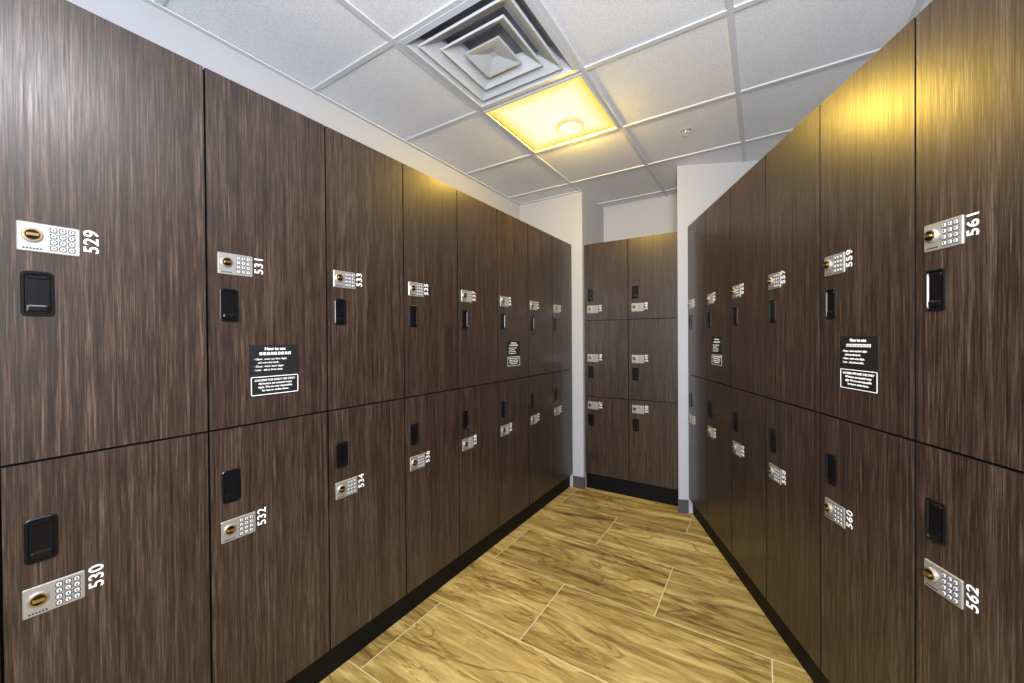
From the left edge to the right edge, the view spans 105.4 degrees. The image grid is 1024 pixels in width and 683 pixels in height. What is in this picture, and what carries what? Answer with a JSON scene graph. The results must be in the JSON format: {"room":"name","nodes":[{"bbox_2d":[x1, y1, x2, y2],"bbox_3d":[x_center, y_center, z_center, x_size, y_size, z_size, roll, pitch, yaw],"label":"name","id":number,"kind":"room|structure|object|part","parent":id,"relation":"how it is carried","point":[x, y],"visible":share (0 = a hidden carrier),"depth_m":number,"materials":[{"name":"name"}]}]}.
{"room":"changing room","nodes":[
{"label":"changing room","id":0,"kind":"room"},
{"bbox_2d":[67,0,519,219],"bbox_3d":[-1.397,0.015,1.485,0.120,2.570,6.400,0,0,33],"label":"wall","id":1,"kind":"structure","parent":0,"point":[139,17],"depth_m":1.79,"materials":[{"name":"grey paint"}]},
{"bbox_2d":[143,0,519,204],"bbox_3d":[-1.497,-1.257,1.202,0.022,0.007,5.840,0,0,33],"label":"trim","id":2,"kind":"structure","parent":1,"relation":"attached to","point":[151,2],"depth_m":1.89,"materials":[{"name":"grey"}]},
{"bbox_2d":[153,0,932,208],"bbox_3d":[0.684,-1.386,0.128,5.056,0.240,6.620,0,0,33],"label":"ceiling","id":3,"kind":"structure","parent":0,"point":[742,75],"depth_m":1.84,"materials":[{"name":"tile"}]},
{"bbox_2d":[397,0,579,109],"bbox_3d":[-0.085,-1.328,1.744,0.585,0.128,0.585,0,0,33],"label":"air diffuser","id":4,"kind":"object","parent":3,"relation":"in","point":[490,52],"depth_m":1.75,"materials":[{"name":"white metal"}]},
{"bbox_2d":[483,73,618,153],"bbox_3d":[0.241,-1.277,2.254,0.583,0.022,0.583,0,0,33],"label":"recessed light","id":5,"kind":"object","parent":3,"relation":"in","point":[568,109],"visible":1,"depth_m":2.22,"materials":[{"name":"yellow plastic"}]},
{"bbox_2d":[680,128,691,135],"bbox_3d":[1.065,-1.278,2.390,0.064,0.025,0.064,0,0,33],"label":"sprinkler head","id":6,"kind":"object","parent":3,"relation":"attached to","point":[685,131],"visible":1,"depth_m":2.38},
{"bbox_2d":[520,191,603,486],"bbox_3d":[0.492,-0.015,3.751,0.626,2.570,0.547,0,0,33],"label":"wall","id":7,"kind":"structure","parent":0,"point":[575,219],"depth_m":3.40,"materials":[{"name":"grey paint"}]},
{"bbox_2d":[520,190,581,204],"bbox_3d":[0.338,-1.287,3.497,0.606,0.007,0.023,0,0,33],"label":"trim","id":8,"kind":"structure","parent":7,"relation":"attached to","point":[580,190],"depth_m":3.48,"materials":[{"name":"grey"}]},
{"bbox_2d":[573,475,584,488],"bbox_3d":[0.583,1.222,3.391,0.102,0.100,0.025,0,0,33],"label":"baseboard","id":9,"kind":"structure","parent":7,"relation":"attached to","point":[578,482],"depth_m":3.38,"materials":[{"name":"grey plastic"}]},
{"bbox_2d":[320,486,813,682],"bbox_3d":[0.721,1.319,0.148,5.150,0.050,6.640,0,0,33],"label":"floor","id":10,"kind":"structure","parent":0,"point":[595,586],"depth_m":1.82,"materials":[{"name":"brown tile"}]},
{"bbox_2d":[0,0,572,682],"bbox_3d":[-0.810,0.238,1.777,0.536,2.111,4.174,0,0,33],"label":"lockers","id":11,"kind":"object","parent":10,"relation":"on","point":[271,381],"visible":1,"depth_m":1.20,"materials":[{"name":"brown wood"}]},
{"bbox_3d":[-1.078,-0.108,0.886,0.004,0.102,0.050,0,0,33],"label":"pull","id":12,"kind":"part","parent":11,"relation":"part of","materials":[{"name":"black plastic"}]},
{"bbox_3d":[-1.074,0.452,0.890,0.004,0.102,0.050,0,0,33],"label":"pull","id":13,"kind":"part","parent":11,"relation":"part of","materials":[{"name":"black plastic"}]},
{"bbox_3d":[-0.874,-0.112,1.206,0.004,0.102,0.050,0,0,33],"label":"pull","id":14,"kind":"part","parent":11,"relation":"part of","materials":[{"name":"black plastic"}]},
{"bbox_3d":[-0.870,0.448,1.210,0.004,0.102,0.050,0,0,33],"label":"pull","id":15,"kind":"part","parent":11,"relation":"part of","materials":[{"name":"black plastic"}]},
{"bbox_3d":[-0.670,-0.116,1.526,0.004,0.102,0.050,0,0,33],"label":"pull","id":16,"kind":"part","parent":11,"relation":"part of","materials":[{"name":"black plastic"}]},
{"bbox_3d":[-0.666,0.444,1.530,0.004,0.102,0.050,0,0,33],"label":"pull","id":17,"kind":"part","parent":11,"relation":"part of","materials":[{"name":"black plastic"}]},
{"bbox_3d":[-0.466,-0.120,1.846,0.004,0.102,0.050,0,0,33],"label":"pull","id":18,"kind":"part","parent":11,"relation":"part of","materials":[{"name":"black plastic"}]},
{"bbox_3d":[-0.462,0.440,1.850,0.004,0.102,0.050,0,0,33],"label":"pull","id":19,"kind":"part","parent":11,"relation":"part of","materials":[{"name":"black plastic"}]},
{"bbox_3d":[-0.262,-0.124,2.166,0.004,0.102,0.050,0,0,33],"label":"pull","id":20,"kind":"part","parent":11,"relation":"part of","materials":[{"name":"black plastic"}]},
{"bbox_3d":[-0.258,0.436,2.170,0.004,0.102,0.050,0,0,33],"label":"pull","id":21,"kind":"part","parent":11,"relation":"part of","materials":[{"name":"black plastic"}]},
{"bbox_3d":[-0.057,-0.127,2.486,0.004,0.102,0.050,0,0,33],"label":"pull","id":22,"kind":"part","parent":11,"relation":"part of","materials":[{"name":"black plastic"}]},
{"bbox_3d":[-0.053,0.433,2.490,0.004,0.102,0.050,0,0,33],"label":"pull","id":23,"kind":"part","parent":11,"relation":"part of","materials":[{"name":"black plastic"}]},
{"bbox_3d":[0.147,-0.131,2.806,0.004,0.102,0.050,0,0,33],"label":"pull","id":24,"kind":"part","parent":11,"relation":"part of","materials":[{"name":"black plastic"}]},
{"bbox_3d":[0.151,0.429,2.810,0.004,0.102,0.050,0,0,33],"label":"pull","id":25,"kind":"part","parent":11,"relation":"part of","materials":[{"name":"black plastic"}]},
{"bbox_3d":[0.351,-0.135,3.126,0.004,0.102,0.050,0,0,33],"label":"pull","id":26,"kind":"part","parent":11,"relation":"part of","materials":[{"name":"black plastic"}]},
{"bbox_3d":[0.355,0.425,3.130,0.004,0.102,0.050,0,0,33],"label":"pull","id":27,"kind":"part","parent":11,"relation":"part of","materials":[{"name":"black plastic"}]},
{"bbox_2d":[584,232,678,505],"bbox_3d":[1.081,0.216,3.379,0.754,2.103,0.536,0,0,33],"label":"lockers","id":28,"kind":"object","parent":10,"relation":"on","point":[631,284],"visible":0.99,"depth_m":3.15,"materials":[{"name":"brown wood"}]},
{"bbox_3d":[0.670,-0.394,3.333,0.050,0.102,0.004,0,0,33],"label":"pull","id":29,"kind":"part","parent":28,"relation":"part of","materials":[{"name":"black plastic"}]},
{"bbox_3d":[0.675,0.261,3.338,0.050,0.102,0.004,0,0,33],"label":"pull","id":30,"kind":"part","parent":28,"relation":"part of","materials":[{"name":"black plastic"}]},
{"bbox_3d":[0.678,0.671,3.341,0.050,0.102,0.004,0,0,33],"label":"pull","id":31,"kind":"part","parent":28,"relation":"part of","materials":[{"name":"black plastic"}]},
{"bbox_3d":[0.988,-0.395,3.130,0.050,0.102,0.004,0,0,33],"label":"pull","id":32,"kind":"part","parent":28,"relation":"part of","materials":[{"name":"black plastic"}]},
{"bbox_3d":[0.993,0.260,3.135,0.050,0.102,0.004,0,0,33],"label":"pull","id":33,"kind":"part","parent":28,"relation":"part of","materials":[{"name":"black plastic"}]},
{"bbox_3d":[0.996,0.670,3.138,0.050,0.102,0.004,0,0,33],"label":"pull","id":34,"kind":"part","parent":28,"relation":"part of","materials":[{"name":"black plastic"}]},
{"bbox_2d":[688,0,1023,682],"bbox_3d":[1.309,0.227,1.151,0.537,2.111,3.402,0,0,8],"label":"lockers","id":35,"kind":"object","parent":10,"relation":"on","point":[856,295],"visible":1,"depth_m":1.10,"materials":[{"name":"brown wood"}]},
{"bbox_3d":[1.284,-0.140,2.812,0.004,0.102,0.050,0,0,8],"label":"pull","id":36,"kind":"part","parent":35,"relation":"part of","materials":[{"name":"black plastic"}]},
{"bbox_3d":[1.288,0.420,2.816,0.004,0.102,0.050,0,0,8],"label":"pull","id":37,"kind":"part","parent":35,"relation":"part of","materials":[{"name":"black plastic"}]},
{"bbox_3d":[1.231,-0.137,2.438,0.004,0.102,0.050,0,0,8],"label":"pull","id":38,"kind":"part","parent":35,"relation":"part of","materials":[{"name":"black plastic"}]},
{"bbox_3d":[1.236,0.423,2.442,0.004,0.102,0.050,0,0,8],"label":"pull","id":39,"kind":"part","parent":35,"relation":"part of","materials":[{"name":"black plastic"}]},
{"bbox_3d":[1.179,-0.133,2.063,0.004,0.102,0.050,0,0,8],"label":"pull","id":40,"kind":"part","parent":35,"relation":"part of","materials":[{"name":"black plastic"}]},
{"bbox_3d":[1.183,0.427,2.067,0.004,0.102,0.050,0,0,8],"label":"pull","id":41,"kind":"part","parent":35,"relation":"part of","materials":[{"name":"black plastic"}]},
{"bbox_3d":[1.126,-0.130,1.689,0.005,0.102,0.050,0,0,8],"label":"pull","id":42,"kind":"part","parent":35,"relation":"part of","materials":[{"name":"black plastic"}]},
{"bbox_3d":[1.130,0.430,1.693,0.005,0.102,0.050,0,0,8],"label":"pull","id":43,"kind":"part","parent":35,"relation":"part of","materials":[{"name":"black plastic"}]},
{"bbox_3d":[1.073,-0.127,1.315,0.004,0.102,0.050,0,0,8],"label":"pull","id":44,"kind":"part","parent":35,"relation":"part of","materials":[{"name":"black plastic"}]},
{"bbox_3d":[1.077,0.433,1.319,0.004,0.102,0.050,0,0,8],"label":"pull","id":45,"kind":"part","parent":35,"relation":"part of","materials":[{"name":"black plastic"}]},
{"bbox_3d":[1.020,-0.124,0.940,0.005,0.102,0.050,0,0,8],"label":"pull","id":46,"kind":"part","parent":35,"relation":"part of","materials":[{"name":"black plastic"}]},
{"bbox_3d":[1.024,0.436,0.944,0.005,0.102,0.050,0,0,8],"label":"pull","id":47,"kind":"part","parent":35,"relation":"part of","materials":[{"name":"black plastic"}]},
{"bbox_2d":[604,195,676,241],"bbox_3d":[1.418,-0.021,3.556,2.637,2.570,0.120,0,0,33],"label":"wall","id":48,"kind":"structure","parent":0,"point":[655,216],"depth_m":3.61,"materials":[{"name":"grey paint"}]},
{"bbox_2d":[677,160,759,512],"bbox_3d":[1.670,-0.018,2.962,0.664,2.570,0.609,0,0,33],"label":"wall","id":49,"kind":"structure","parent":0,"point":[699,186],"depth_m":2.87,"materials":[{"name":"grey paint"}]},
{"bbox_2d":[678,499,688,513],"bbox_3d":[1.267,1.220,2.886,0.076,0.100,0.005,0,0,8],"label":"baseboard","id":50,"kind":"structure","parent":49,"relation":"attached to","point":[683,505],"depth_m":2.88,"materials":[{"name":"grey plastic"}]}
]}

